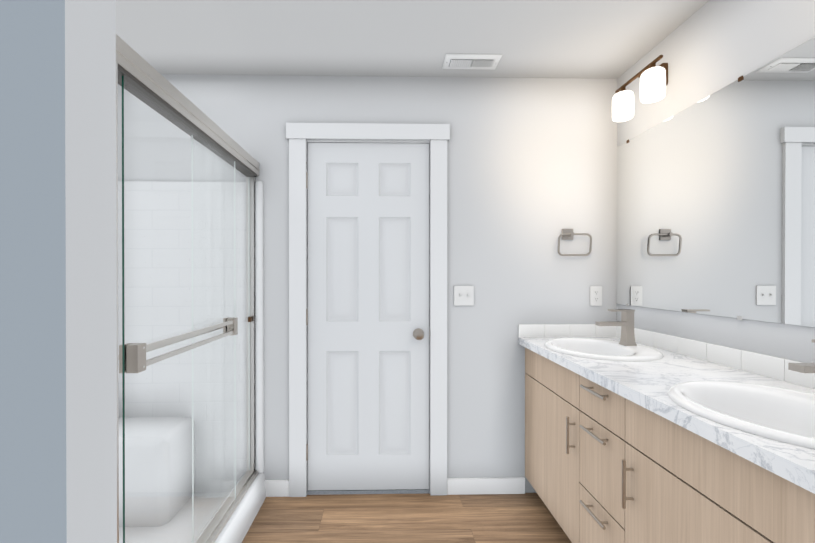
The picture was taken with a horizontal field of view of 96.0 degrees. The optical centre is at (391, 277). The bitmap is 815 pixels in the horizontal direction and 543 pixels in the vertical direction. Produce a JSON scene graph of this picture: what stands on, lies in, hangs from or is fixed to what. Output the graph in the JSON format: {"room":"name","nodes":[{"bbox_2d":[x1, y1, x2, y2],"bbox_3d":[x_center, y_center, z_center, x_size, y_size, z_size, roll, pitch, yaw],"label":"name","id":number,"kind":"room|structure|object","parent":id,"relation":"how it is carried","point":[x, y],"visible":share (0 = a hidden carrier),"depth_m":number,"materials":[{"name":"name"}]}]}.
{"room":"bathroom","nodes":[
{"label":"bathroom","id":0,"kind":"room"},
{"bbox_2d":[0,0,116,542],"bbox_3d":[-1.817,0.051,0.878,2.170,2.444,0.155,0,0,-1],"label":"wall","id":1,"kind":"structure","parent":0,"point":[58,391],"depth_m":0.82,"materials":[{"name":"white paint"}]},
{"bbox_2d":[118,74,616,492],"bbox_3d":[-0.168,0.047,2.202,3.237,2.444,0.120,0,0,-1],"label":"wall","id":2,"kind":"structure","parent":0,"point":[531,168],"depth_m":2.15,"materials":[{"name":"white paint"}]},
{"bbox_2d":[306,143,429,489],"bbox_3d":[-0.141,0.228,2.130,0.724,2.030,0.104,0,0,-1],"label":"door","id":3,"kind":"structure","parent":2,"relation":"in","point":[367,317],"depth_m":2.15,"materials":[{"name":"white wood"}]},
{"bbox_2d":[286,123,449,496],"bbox_3d":[-0.139,0.188,2.190,0.944,2.159,0.142,0,0,-1],"label":"door frame","id":4,"kind":"structure","parent":2,"relation":"attached to","point":[301,136],"depth_m":2.12,"materials":[{"name":"white wood"}]},
{"bbox_2d":[454,286,473,304],"bbox_3d":[0.421,0.104,2.144,0.115,0.115,0.016,0,0,-1],"label":"switch plate","id":5,"kind":"object","parent":2,"relation":"attached to","point":[463,295],"visible":1,"depth_m":2.15,"materials":[{"name":"white plastic"}]},
{"bbox_2d":[447,477,524,494],"bbox_3d":[0.552,1.222,2.153,0.457,0.091,0.012,0,0,-1],"label":"baseboard","id":6,"kind":"structure","parent":2,"relation":"attached to","point":[455,486],"depth_m":2.15,"materials":[{"name":"white wood"}]},
{"bbox_2d":[557,229,591,255],"bbox_3d":[1.061,-0.207,2.136,0.198,0.162,0.056,0,0,-1],"label":"hanger","id":7,"kind":"object","parent":2,"relation":"attached to","point":[567,234],"visible":1,"depth_m":2.13,"materials":[{"name":"silver metal"}]},
{"bbox_2d":[590,286,601,305],"bbox_3d":[1.204,0.107,2.164,0.070,0.115,0.008,0,0,-1],"label":"electrical outlet plate","id":8,"kind":"object","parent":2,"relation":"attached to","point":[595,295],"visible":1,"depth_m":2.16,"materials":[{"name":"white plastic"}]},
{"bbox_2d":[242,493,571,542],"bbox_3d":[-0.698,1.326,0.131,4.377,0.100,4.250,0,0,-1],"label":"floor","id":9,"kind":"structure","parent":0,"point":[429,518],"depth_m":1.92,"materials":[{"name":"brown wood"}]},
{"bbox_2d":[116,34,265,542],"bbox_3d":[-1.185,0.303,1.546,0.937,1.934,1.153,0,0,-1],"label":"shower","id":10,"kind":"object","parent":9,"relation":"on","point":[190,347],"visible":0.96,"depth_m":2.10,"materials":[{"name":"clear glass"}]},
{"bbox_2d":[307,489,429,494],"bbox_3d":[-0.138,1.258,2.209,0.716,0.021,0.116,0,0,-1],"label":"threshold","id":11,"kind":"object","parent":9,"relation":"on","point":[396,491],"visible":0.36,"depth_m":2.15,"materials":[{"name":"silver metal"}]},
{"bbox_2d":[518,333,814,542],"bbox_3d":[1.052,0.811,1.399,0.586,0.918,1.536,0,0,-1],"label":"bathroom vanity","id":12,"kind":"object","parent":9,"relation":"on","point":[634,435],"depth_m":1.21,"materials":[{"name":"laminate"}]},
{"bbox_2d":[518,337,814,493],"bbox_3d":[1.052,0.373,1.397,0.586,0.040,1.537,0,0,-1],"label":"countertop","id":13,"kind":"structure","parent":12,"relation":"on","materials":[{"name":"stone"}]},
{"bbox_2d":[530,337,689,356],"bbox_3d":[1.021,0.416,1.807,0.496,0.163,0.532,0,0,-1],"label":"sink","id":14,"kind":"object","parent":13,"relation":"in","point":[576,346],"depth_m":1.87,"materials":[{"name":"white ceramic"}]},
{"bbox_2d":[595,309,636,345],"bbox_3d":[1.113,0.246,1.828,0.180,0.176,0.055,0,0,-1],"label":"faucet","id":15,"kind":"object","parent":13,"relation":"on","point":[626,323],"depth_m":1.81,"materials":[{"name":"silver metal"}]},
{"bbox_2d":[626,377,814,460],"bbox_3d":[1.037,0.419,0.957,0.496,0.163,0.532,0,0,-1],"label":"sink","id":16,"kind":"object","parent":13,"relation":"in","point":[781,411],"depth_m":1.10,"materials":[{"name":"white ceramic"}]},
{"bbox_2d":[788,339,814,372],"bbox_3d":[1.130,0.250,0.946,0.180,0.176,0.055,0,0,-1],"label":"faucet","id":17,"kind":"object","parent":13,"relation":"on","point":[799,367],"depth_m":0.94,"materials":[{"name":"silver metal"}]},
{"bbox_2d":[116,0,709,78],"bbox_3d":[-0.698,-1.218,0.122,4.377,0.100,4.250,0,0,-1],"label":"ceiling","id":18,"kind":"structure","parent":0,"point":[597,39],"depth_m":1.78,"materials":[{"name":"white paint"}]},
{"bbox_2d":[442,54,502,69],"bbox_3d":[0.431,-1.166,1.992,0.299,0.014,0.137,0,0,-1],"label":"ceiling vent","id":19,"kind":"object","parent":18,"relation":"in","point":[471,61],"visible":1,"depth_m":1.97,"materials":[{"name":"white metal"}]},
{"bbox_2d":[617,0,814,362],"bbox_3d":[1.431,0.054,0.108,0.120,2.444,4.130,0,0,-1],"label":"wall","id":20,"kind":"structure","parent":0,"point":[709,48],"depth_m":1.50,"materials":[{"name":"white paint"}]},
{"bbox_2d":[612,55,667,121],"bbox_3d":[1.256,-0.944,1.835,0.161,0.205,0.335,0,0,-1],"label":"sconce","id":21,"kind":"object","parent":20,"relation":"attached to","point":[653,80],"visible":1,"depth_m":1.75,"materials":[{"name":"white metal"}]},
{"bbox_2d":[518,324,814,388],"bbox_3d":[1.052,0.314,1.397,0.586,0.076,1.537,0,0,-1],"label":"backsplash","id":22,"kind":"structure","parent":20,"relation":"attached to","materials":[{"name":"white tile"}]},
{"bbox_2d":[616,37,814,326],"bbox_3d":[1.341,-0.305,1.407,0.008,0.935,1.514,0,0,-1],"label":"mirror","id":23,"kind":"object","parent":20,"relation":"attached to","point":[715,203],"visible":1,"depth_m":1.45,"materials":[{"name":"white mirror"}]}
]}

